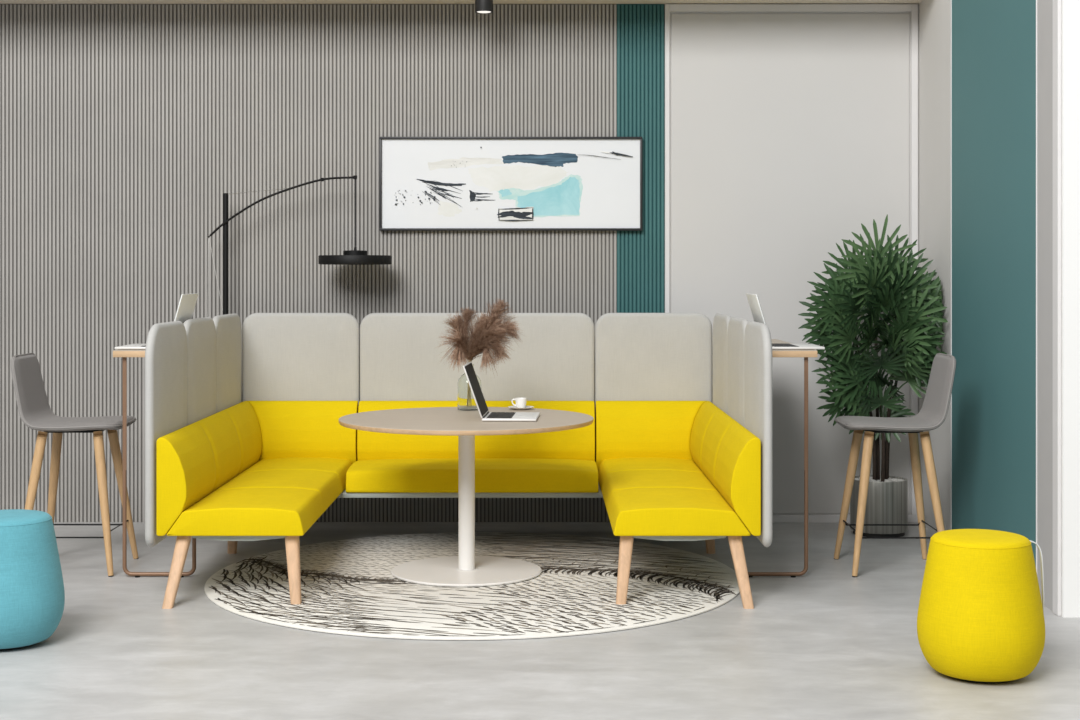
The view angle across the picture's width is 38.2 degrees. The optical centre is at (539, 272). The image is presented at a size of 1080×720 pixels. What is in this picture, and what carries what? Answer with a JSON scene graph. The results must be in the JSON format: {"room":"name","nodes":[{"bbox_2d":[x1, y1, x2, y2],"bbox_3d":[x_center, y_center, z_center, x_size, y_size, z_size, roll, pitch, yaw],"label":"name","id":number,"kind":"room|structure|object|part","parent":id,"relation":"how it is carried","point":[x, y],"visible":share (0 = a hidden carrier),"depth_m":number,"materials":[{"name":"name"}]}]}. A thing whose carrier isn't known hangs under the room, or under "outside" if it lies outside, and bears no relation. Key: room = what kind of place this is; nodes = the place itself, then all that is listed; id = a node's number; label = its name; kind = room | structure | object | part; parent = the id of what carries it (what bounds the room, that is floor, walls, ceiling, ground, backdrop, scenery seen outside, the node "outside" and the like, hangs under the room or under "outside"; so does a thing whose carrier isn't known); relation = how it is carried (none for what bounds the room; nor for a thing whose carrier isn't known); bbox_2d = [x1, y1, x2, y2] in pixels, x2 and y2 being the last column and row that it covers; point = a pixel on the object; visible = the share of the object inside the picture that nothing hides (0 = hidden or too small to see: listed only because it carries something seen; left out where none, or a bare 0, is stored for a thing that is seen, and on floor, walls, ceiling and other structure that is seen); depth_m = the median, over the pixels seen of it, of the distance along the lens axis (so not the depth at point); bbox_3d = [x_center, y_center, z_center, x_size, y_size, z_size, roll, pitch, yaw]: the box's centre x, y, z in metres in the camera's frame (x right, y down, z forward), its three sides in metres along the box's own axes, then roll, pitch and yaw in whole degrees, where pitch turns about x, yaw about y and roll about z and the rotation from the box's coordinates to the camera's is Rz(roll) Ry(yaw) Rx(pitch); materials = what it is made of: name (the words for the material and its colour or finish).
{"room":"common room","nodes":[
{"label":"common room","id":0,"kind":"room"},
{"bbox_2d":[0,0,922,3],"bbox_3d":[0.200,-1.594,8.755,8.800,0.120,0.650,0,0,0],"label":"ceiling","id":1,"kind":"structure","parent":0,"point":[1,1],"depth_m":8.81,"materials":[{"name":"grey paint"}]},
{"bbox_2d":[475,0,492,13],"bbox_3d":[-0.305,-1.477,8.500,0.098,0.114,0.098,0,0,0],"label":"ceiling spotlight","id":2,"kind":"object","parent":1,"relation":"attached to","point":[481,6],"visible":1,"depth_m":8.46,"materials":[{"name":"plastic"}]},
{"bbox_2d":[0,522,1079,719],"bbox_3d":[0.200,1.480,3.540,8.800,0.120,11.080,0,0,0],"label":"floor","id":3,"kind":"structure","parent":0,"point":[825,642],"depth_m":5.81,"materials":[{"name":"concrete"}]},
{"bbox_2d":[0,509,64,650],"bbox_3d":[-2.050,1.169,5.980,0.437,0.502,0.437,0,0,-34],"label":"pouf","id":4,"kind":"object","parent":3,"relation":"on","point":[32,593],"visible":1,"depth_m":5.84,"materials":[{"name":"teal fabric"}]},
{"bbox_2d":[10,353,137,576],"bbox_3d":[-2.250,0.905,7.525,0.532,1.029,0.476,0,0,0],"label":"bar stool","id":5,"kind":"object","parent":3,"relation":"on","point":[34,409],"visible":0.94,"depth_m":7.41,"materials":[{"name":"grey plastic"}]},
{"bbox_3d":[-2.401,1.083,7.357,0.046,0.670,0.173,0,0,39],"label":"leg","id":6,"kind":"part","parent":5,"relation":"part of","materials":[{"name":"brown wood"}]},
{"bbox_3d":[-2.401,1.083,7.693,0.046,0.670,0.173,0,0,-39],"label":"leg","id":7,"kind":"part","parent":5,"relation":"part of","materials":[{"name":"brown wood"}]},
{"bbox_3d":[-2.228,0.754,7.525,0.260,0.012,0.220,0,0,0],"label":"mounting plate","id":8,"kind":"part","parent":5,"relation":"part of","materials":[{"name":"black metal"}]},
{"bbox_3d":[-2.058,1.083,7.356,0.046,0.670,0.175,0,0,-40],"label":"leg","id":9,"kind":"part","parent":5,"relation":"part of","materials":[{"name":"brown wood"}]},
{"bbox_3d":[-2.058,1.083,7.694,0.046,0.670,0.175,0,0,40],"label":"leg","id":10,"kind":"part","parent":5,"relation":"part of","materials":[{"name":"brown wood"}]},
{"bbox_2d":[113,349,195,577],"bbox_3d":[-1.796,0.890,7.875,0.380,1.060,1.250,0,0,0],"label":"bar table","id":11,"kind":"object","parent":3,"relation":"on","point":[124,353],"visible":0.41,"depth_m":7.28,"materials":[{"name":"beige laminate"}]},
{"bbox_2d":[115,293,197,348],"bbox_3d":[-1.832,0.229,7.470,0.320,0.259,0.340,0,0,0],"label":"laptop","id":12,"kind":"object","parent":11,"relation":"on","point":[187,302],"visible":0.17,"depth_m":7.43,"materials":[{"name":"silver metal"}]},
{"bbox_3d":[-1.709,0.222,7.470,0.073,0.246,0.340,0,0,0],"label":"lid","id":13,"kind":"part","parent":12,"relation":"part of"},
{"bbox_2d":[208,175,391,314],"bbox_3d":[-1.355,0.440,8.646,1.066,1.960,0.417,0,0,0],"label":"arc floor lamp","id":14,"kind":"object","parent":3,"relation":"on","point":[349,257],"visible":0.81,"depth_m":8.66,"materials":[{"name":"black metal"}]},
{"bbox_3d":[-1.439,-0.365,8.678,0.835,0.341,0.019,0,0,5],"label":"arm","id":15,"kind":"part","parent":14,"relation":"part of","materials":[{"name":"black metal"}]},
{"bbox_3d":[-1.024,-0.095,8.640,0.404,0.096,0.404,0,0,0],"label":"lamp shade","id":16,"kind":"part","parent":14,"relation":"part of","materials":[{"name":"black metal"}]},
{"bbox_3d":[-1.024,-0.322,8.640,0.008,0.417,0.008,0,0,0],"label":"cord","id":17,"kind":"part","parent":14,"relation":"part of","materials":[{"name":"black metal"}]},
{"bbox_2d":[145,313,771,608],"bbox_3d":[-0.347,0.820,7.620,2.700,1.200,2.051,0,0,0],"label":"sofa","id":18,"kind":"object","parent":3,"relation":"on","point":[245,440],"visible":0.98,"depth_m":8.21,"materials":[{"name":"yellow fabric"}]},
{"bbox_3d":[-1.667,0.699,6.969,0.060,0.957,0.660,0,0,0],"label":"screen panel","id":19,"kind":"part","parent":18,"relation":"part of","materials":[{"name":"fabric"}]},
{"bbox_3d":[-1.548,1.270,6.673,0.067,0.300,0.177,0,0,20],"label":"leg","id":20,"kind":"part","parent":18,"relation":"part of","materials":[{"name":"brown wood"}]},
{"bbox_3d":[-1.667,0.699,7.619,0.060,0.957,0.660,0,0,0],"label":"screen panel","id":21,"kind":"part","parent":18,"relation":"part of","materials":[{"name":"fabric"}]},
{"bbox_2d":[156,401,261,535],"bbox_3d":[-1.572,0.912,7.617,0.130,0.422,1.934,0,0,0],"label":"backrest cushion","id":22,"kind":"object","parent":18,"relation":"on","point":[200,455],"depth_m":7.09,"materials":[{"name":"yellow fabric"}]},
{"bbox_3d":[-1.667,0.699,8.287,0.060,0.957,0.695,0,0,0],"label":"screen panel","id":23,"kind":"part","parent":18,"relation":"part of","materials":[{"name":"fabric"}]},
{"bbox_3d":[-1.540,1.270,7.856,0.065,0.300,0.159,0,0,-13],"label":"leg","id":24,"kind":"part","parent":18,"relation":"part of","materials":[{"name":"brown wood"}]},
{"bbox_3d":[-1.292,1.135,7.617,0.410,0.025,1.865,0,0,0],"label":"under frame","id":25,"kind":"part","parent":18,"relation":"part of","materials":[{"name":"grey metal"}]},
{"bbox_2d":[167,457,351,535],"bbox_3d":[-1.301,1.062,7.615,0.586,0.122,1.930,0,0,0],"label":"seat cushion","id":26,"kind":"object","parent":18,"relation":"on","point":[263,496],"depth_m":6.99,"materials":[{"name":"yellow fabric"}]},
{"bbox_3d":[-1.060,1.264,6.689,0.066,0.287,0.141,0,0,-15],"label":"leg","id":27,"kind":"part","parent":18,"relation":"part of","materials":[{"name":"brown wood"}]},
{"bbox_3d":[-1.322,0.699,8.620,0.647,0.957,0.052,0,0,0],"label":"screen panel","id":28,"kind":"part","parent":18,"relation":"part of","materials":[{"name":"fabric"}]},
{"bbox_2d":[247,401,357,463],"bbox_3d":[-1.315,0.912,8.525,0.631,0.422,0.130,0,0,0],"label":"backrest cushion","id":29,"kind":"object","parent":18,"relation":"on","point":[288,429],"depth_m":8.47,"materials":[{"name":"yellow fabric"}]},
{"bbox_3d":[-0.347,1.137,8.262,1.460,0.027,0.575,0,0,0],"label":"under frame","id":30,"kind":"part","parent":18,"relation":"part of","materials":[{"name":"grey metal"}]},
{"bbox_2d":[346,458,598,492],"bbox_3d":[-0.347,1.059,8.254,1.292,0.128,0.586,0,0,0],"label":"seat cushion","id":31,"kind":"object","parent":18,"relation":"on","point":[364,475],"depth_m":7.98,"materials":[{"name":"yellow fabric"}]},
{"bbox_2d":[357,401,594,460],"bbox_3d":[-0.347,0.912,8.519,1.292,0.422,0.142,0,0,0],"label":"backrest cushion","id":32,"kind":"object","parent":18,"relation":"on","point":[578,443],"depth_m":8.46,"materials":[{"name":"yellow fabric"}]},
{"bbox_3d":[-0.347,0.699,8.620,1.297,0.957,0.052,0,0,0],"label":"screen panel","id":33,"kind":"part","parent":18,"relation":"part of","materials":[{"name":"fabric"}]},
{"bbox_3d":[0.366,1.264,6.689,0.066,0.287,0.141,0,0,15],"label":"leg","id":34,"kind":"part","parent":18,"relation":"part of","materials":[{"name":"brown wood"}]},
{"bbox_2d":[596,401,705,470],"bbox_3d":[0.621,0.912,8.525,0.631,0.422,0.130,0,0,0],"label":"backrest cushion","id":35,"kind":"object","parent":18,"relation":"on","point":[624,429],"depth_m":8.47,"materials":[{"name":"yellow fabric"}]},
{"bbox_3d":[0.628,0.699,8.620,0.647,0.957,0.052,0,0,0],"label":"screen panel","id":36,"kind":"part","parent":18,"relation":"part of","materials":[{"name":"fabric"}]},
{"bbox_2d":[598,457,750,535],"bbox_3d":[0.607,1.062,7.615,0.586,0.122,1.930,0,0,0],"label":"seat cushion","id":37,"kind":"object","parent":18,"relation":"on","point":[642,496],"depth_m":6.93,"materials":[{"name":"yellow fabric"}]},
{"bbox_3d":[0.598,1.135,7.617,0.410,0.025,1.865,0,0,0],"label":"under frame","id":38,"kind":"part","parent":18,"relation":"part of","materials":[{"name":"grey metal"}]},
{"bbox_3d":[0.846,1.270,7.856,0.065,0.300,0.159,0,0,13],"label":"leg","id":39,"kind":"part","parent":18,"relation":"part of","materials":[{"name":"brown wood"}]},
{"bbox_3d":[0.973,0.699,8.287,0.060,0.957,0.695,0,0,0],"label":"screen panel","id":40,"kind":"part","parent":18,"relation":"part of","materials":[{"name":"fabric"}]},
{"bbox_2d":[690,401,760,535],"bbox_3d":[0.878,0.912,7.617,0.130,0.422,1.934,0,0,0],"label":"backrest cushion","id":41,"kind":"object","parent":18,"relation":"on","point":[725,448],"depth_m":6.94,"materials":[{"name":"yellow fabric"}]},
{"bbox_3d":[0.973,0.699,7.619,0.060,0.957,0.660,0,0,0],"label":"screen panel","id":42,"kind":"part","parent":18,"relation":"part of","materials":[{"name":"fabric"}]},
{"bbox_3d":[0.854,1.270,6.673,0.067,0.300,0.177,0,0,-20],"label":"leg","id":43,"kind":"part","parent":18,"relation":"part of","materials":[{"name":"brown wood"}]},
{"bbox_3d":[0.973,0.699,6.969,0.060,0.957,0.660,0,0,0],"label":"screen panel","id":44,"kind":"part","parent":18,"relation":"part of","materials":[{"name":"fabric"}]},
{"bbox_2d":[204,532,739,639],"bbox_3d":[-0.300,1.413,7.253,2.464,0.013,2.464,0,0,0],"label":"round rug","id":45,"kind":"object","parent":3,"relation":"on","point":[349,587],"visible":0.89,"depth_m":6.88,"materials":[{"name":"white carpet"}]},
{"bbox_2d":[339,407,593,586],"bbox_3d":[-0.345,1.043,7.335,1.194,0.726,1.194,0,0,0],"label":"pedestal table","id":46,"kind":"object","parent":45,"relation":"on","point":[466,569],"visible":0.94,"depth_m":7.29,"materials":[{"name":"beige laminate"}]},
{"bbox_3d":[-0.345,1.399,7.335,0.708,0.014,0.708,0,0,0],"label":"plate","id":47,"kind":"part","parent":46,"relation":"part of","materials":[{"name":"white metal"}]},
{"bbox_2d":[457,364,481,410],"bbox_3d":[-0.350,0.566,7.740,0.120,0.228,0.120,0,0,0],"label":"glass vase","id":48,"kind":"object","parent":46,"relation":"on","point":[465,399],"visible":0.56,"depth_m":7.69,"materials":[{"name":"clear glass"}]},
{"bbox_2d":[438,325,470,369],"bbox_3d":[-0.412,0.450,7.682,0.210,0.428,0.173,0,0,-34],"label":"stem","id":49,"kind":"object","parent":48,"relation":"in","point":[457,353],"visible":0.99,"depth_m":7.68,"materials":[{"name":"plant"}]},
{"bbox_2d":[442,311,467,345],"bbox_3d":[-0.418,0.423,7.761,0.198,0.483,0.188,0,0,0],"label":"stem","id":50,"kind":"object","parent":48,"relation":"in","point":[458,321],"visible":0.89,"depth_m":7.73,"materials":[{"name":"plant"}]},
{"bbox_2d":[450,306,479,347],"bbox_3d":[-0.381,0.414,7.790,0.186,0.501,0.174,0,0,0],"label":"stem","id":51,"kind":"object","parent":48,"relation":"in","point":[467,314],"visible":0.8,"depth_m":7.76,"materials":[{"name":"plant"}]},
{"bbox_2d":[460,311,499,361],"bbox_3d":[-0.293,0.421,7.695,0.229,0.485,0.224,0,0,-38],"label":"stem","id":52,"kind":"object","parent":48,"relation":"in","point":[483,317],"visible":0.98,"depth_m":7.68,"materials":[{"name":"plant"}]},
{"bbox_2d":[465,317,510,359],"bbox_3d":[-0.254,0.428,7.660,0.261,0.472,0.241,0,0,-12],"label":"stem","id":53,"kind":"object","parent":48,"relation":"in","point":[486,333],"visible":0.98,"depth_m":7.66,"materials":[{"name":"plant"}]},
{"bbox_2d":[470,333,509,373],"bbox_3d":[-0.270,0.463,7.659,0.231,0.402,0.182,0,0,19],"label":"stem","id":54,"kind":"object","parent":48,"relation":"in","point":[486,353],"visible":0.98,"depth_m":7.67,"materials":[{"name":"plant"}]},
{"bbox_2d":[467,324,514,371],"bbox_3d":[-0.238,0.446,7.689,0.254,0.437,0.210,0,0,0],"label":"stem","id":55,"kind":"object","parent":48,"relation":"in","point":[498,339],"visible":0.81,"depth_m":7.69,"materials":[{"name":"plant"}]},
{"bbox_2d":[476,298,513,356],"bbox_3d":[-0.243,0.390,7.760,0.283,0.548,0.225,0,0,0],"label":"stem","id":56,"kind":"object","parent":48,"relation":"in","point":[500,307],"visible":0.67,"depth_m":7.73,"materials":[{"name":"plant"}]},
{"bbox_2d":[471,310,525,361],"bbox_3d":[-0.213,0.419,7.703,0.302,0.490,0.217,0,0,0],"label":"stem","id":57,"kind":"object","parent":48,"relation":"in","point":[511,327],"visible":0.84,"depth_m":7.69,"materials":[{"name":"plant"}]},
{"bbox_2d":[463,362,539,420],"bbox_3d":[-0.176,0.551,7.301,0.337,0.253,0.340,0,0,3],"label":"laptop","id":58,"kind":"object","parent":46,"relation":"on","point":[471,376],"visible":1,"depth_m":7.24,"materials":[{"name":"silver metal"}]},
{"bbox_3d":[-0.300,0.545,7.307,0.090,0.241,0.340,0,0,3],"label":"lid","id":59,"kind":"part","parent":58,"relation":"part of","materials":[{"name":"silver metal"}]},
{"bbox_2d":[508,406,533,409],"bbox_3d":[-0.095,0.673,7.775,0.132,0.014,0.132,0,0,0],"label":"saucer","id":60,"kind":"object","parent":46,"relation":"on","point":[511,407],"visible":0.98,"depth_m":7.74,"materials":[{"name":"white ceramic"}]},
{"bbox_2d":[511,398,526,407],"bbox_3d":[-0.100,0.649,7.778,0.068,0.052,0.057,0,0,35],"label":"coffee cup","id":61,"kind":"object","parent":60,"relation":"on","point":[520,402],"visible":1,"depth_m":7.75,"materials":[{"name":"white ceramic"}]},
{"bbox_2d":[748,339,816,577],"bbox_3d":[1.101,0.890,7.875,0.378,1.060,1.250,0,0,0],"label":"bar table","id":62,"kind":"object","parent":3,"relation":"on","point":[805,353],"visible":0.3,"depth_m":7.28,"materials":[{"name":"beige laminate"}]},
{"bbox_2d":[746,294,824,348],"bbox_3d":[1.172,0.229,7.470,0.324,0.258,0.340,0,0,0],"label":"laptop","id":63,"kind":"object","parent":62,"relation":"on","point":[753,300],"visible":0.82,"depth_m":7.40,"materials":[{"name":"silver metal"}]},
{"bbox_3d":[1.048,0.223,7.470,0.077,0.245,0.340,0,0,0],"label":"lid","id":64,"kind":"part","parent":63,"relation":"part of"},
{"bbox_2d":[798,214,947,536],"bbox_3d":[1.772,0.564,8.413,0.730,1.713,0.716,0,0,0],"label":"potted palm","id":65,"kind":"object","parent":3,"relation":"on","point":[856,289],"visible":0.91,"depth_m":8.33,"materials":[{"name":"plant"}]},
{"bbox_3d":[1.754,0.713,8.452,0.151,0.890,0.025,0,0,-15],"label":"stem","id":66,"kind":"part","parent":65,"relation":"part of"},
{"bbox_3d":[1.792,0.828,8.514,0.093,0.659,0.021,0,0,22],"label":"stem","id":67,"kind":"part","parent":65,"relation":"part of","materials":[{"name":"brown plant"}]},
{"bbox_3d":[1.839,0.589,8.519,0.037,1.138,0.024,0,0,-18],"label":"stem","id":68,"kind":"part","parent":65,"relation":"part of","materials":[{"name":"brown plant"}]},
{"bbox_3d":[1.842,0.859,8.438,0.058,0.599,0.030,0,0,-28],"label":"stem","id":69,"kind":"part","parent":65,"relation":"part of","materials":[{"name":"brown plant"}]},
{"bbox_3d":[1.911,0.699,8.479,0.085,0.919,0.021,0,0,20],"label":"stem","id":70,"kind":"part","parent":65,"relation":"part of","materials":[{"name":"brown plant"}]},
{"bbox_3d":[1.938,0.798,8.546,0.112,0.720,0.022,0,0,-21],"label":"stem","id":71,"kind":"part","parent":65,"relation":"part of","materials":[{"name":"brown plant"}]},
{"bbox_2d":[834,353,955,576],"bbox_3d":[1.712,0.905,7.515,0.532,1.029,0.476,0,0,0],"label":"bar stool","id":72,"kind":"object","parent":3,"relation":"on","point":[933,412],"visible":0.99,"depth_m":7.41,"materials":[{"name":"grey plastic"}]},
{"bbox_3d":[1.520,1.083,7.684,0.046,0.670,0.175,0,0,-40],"label":"leg","id":73,"kind":"part","parent":72,"relation":"part of","materials":[{"name":"brown wood"}]},
{"bbox_3d":[1.520,1.083,7.346,0.046,0.670,0.175,0,0,40],"label":"leg","id":74,"kind":"part","parent":72,"relation":"part of","materials":[{"name":"brown wood"}]},
{"bbox_3d":[1.690,0.754,7.515,0.260,0.012,0.220,0,0,0],"label":"mounting plate","id":75,"kind":"part","parent":72,"relation":"part of","materials":[{"name":"black metal"}]},
{"bbox_3d":[1.863,1.083,7.683,0.046,0.670,0.173,0,0,39],"label":"leg","id":76,"kind":"part","parent":72,"relation":"part of","materials":[{"name":"brown wood"}]},
{"bbox_3d":[1.863,1.083,7.347,0.046,0.670,0.173,0,0,-39],"label":"leg","id":77,"kind":"part","parent":72,"relation":"part of","materials":[{"name":"brown wood"}]},
{"bbox_2d":[917,529,1044,682],"bbox_3d":[1.560,1.169,5.515,0.442,0.502,0.437,0,0,0],"label":"pouf","id":78,"kind":"object","parent":3,"relation":"on","point":[980,616],"visible":1,"depth_m":5.35,"materials":[{"name":"yellow fabric"}]},
{"bbox_2d":[850,475,907,536],"bbox_3d":[1.846,1.270,8.500,0.306,0.300,0.306,0,0,0],"label":"planter","id":79,"kind":"object","parent":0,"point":[887,497],"depth_m":8.37,"materials":[{"name":"ceramic"}]},
{"bbox_2d":[919,0,1061,615],"bbox_3d":[2.257,-0.057,7.678,0.200,2.954,2.455,0,0,0],"label":"wall","id":80,"kind":"structure","parent":0,"point":[934,15],"depth_m":8.42,"materials":[{"name":"grey paint"}]},
{"bbox_2d":[952,0,1035,565],"bbox_3d":[2.154,-0.057,7.454,0.006,2.954,1.393,0,0,0],"label":"wall panel","id":81,"kind":"object","parent":80,"relation":"attached to","point":[994,41],"depth_m":7.42,"materials":[{"name":"teal paint"}]},
{"bbox_2d":[950,0,1060,615],"bbox_3d":[2.149,-0.056,7.306,0.016,2.951,1.712,0,0,0],"label":"trim","id":82,"kind":"structure","parent":80,"relation":"attached to","point":[1056,3],"depth_m":6.47,"materials":[{"name":"white paint"}]},
{"bbox_2d":[1037,0,1052,610],"bbox_3d":[2.154,-0.056,6.635,0.006,2.951,0.229,0,0,0],"label":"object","id":83,"kind":"structure","parent":80,"relation":"attached to","point":[1044,7],"depth_m":6.64,"materials":[{"name":"grey paint"}]},
{"bbox_2d":[1062,0,1079,617],"bbox_3d":[3.378,-0.057,6.440,2.443,2.954,0.020,0,0,0],"label":"wall","id":84,"kind":"structure","parent":0,"point":[1070,9],"depth_m":6.43,"materials":[{"name":"white paint"}]},
{"bbox_3d":[0.200,-0.057,8.992,8.800,2.954,0.175,0,0,0],"label":"wall","id":85,"kind":"structure","parent":0,"visible":0},
{"bbox_2d":[0,4,616,521],"bbox_3d":[-1.876,-0.057,8.895,4.628,2.954,0.022,0,0,0],"label":"wall panel","id":86,"kind":"object","parent":85,"relation":"attached to","point":[125,129],"depth_m":8.88,"materials":[{"name":"grey wood"}]},
{"bbox_2d":[379,137,641,230],"bbox_3d":[-0.165,-0.507,8.863,1.492,0.532,0.033,0,0,0],"label":"framed picture","id":87,"kind":"object","parent":85,"relation":"attached to","point":[426,183],"visible":1,"depth_m":8.86,"materials":[{"name":"white paper"}]},
{"bbox_2d":[617,4,664,312],"bbox_3d":[0.575,-0.057,8.895,0.273,2.954,0.022,0,0,0],"label":"wall panel","id":88,"kind":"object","parent":85,"relation":"attached to","point":[640,27],"depth_m":8.88,"materials":[{"name":"teal wood"}]},
{"bbox_2d":[665,4,917,514],"bbox_3d":[1.431,-0.077,8.878,1.438,2.904,0.016,0,0,0],"label":"trim","id":89,"kind":"structure","parent":85,"relation":"attached to","point":[913,8],"depth_m":8.87,"materials":[{"name":"white paint"}]},
{"bbox_2d":[670,4,918,513],"bbox_3d":[1.434,-0.057,8.892,1.446,2.954,0.028,0,0,0],"label":"wall panel","id":90,"kind":"object","parent":85,"relation":"attached to","point":[790,132],"depth_m":8.88,"materials":[{"name":"white paint"}]},
{"bbox_2d":[772,514,917,522],"bbox_3d":[1.435,1.397,8.876,1.444,0.045,0.020,0,0,0],"label":"baseboard","id":91,"kind":"structure","parent":85,"relation":"attached to","point":[776,518],"depth_m":8.87,"materials":[{"name":"white paint"}]}
]}

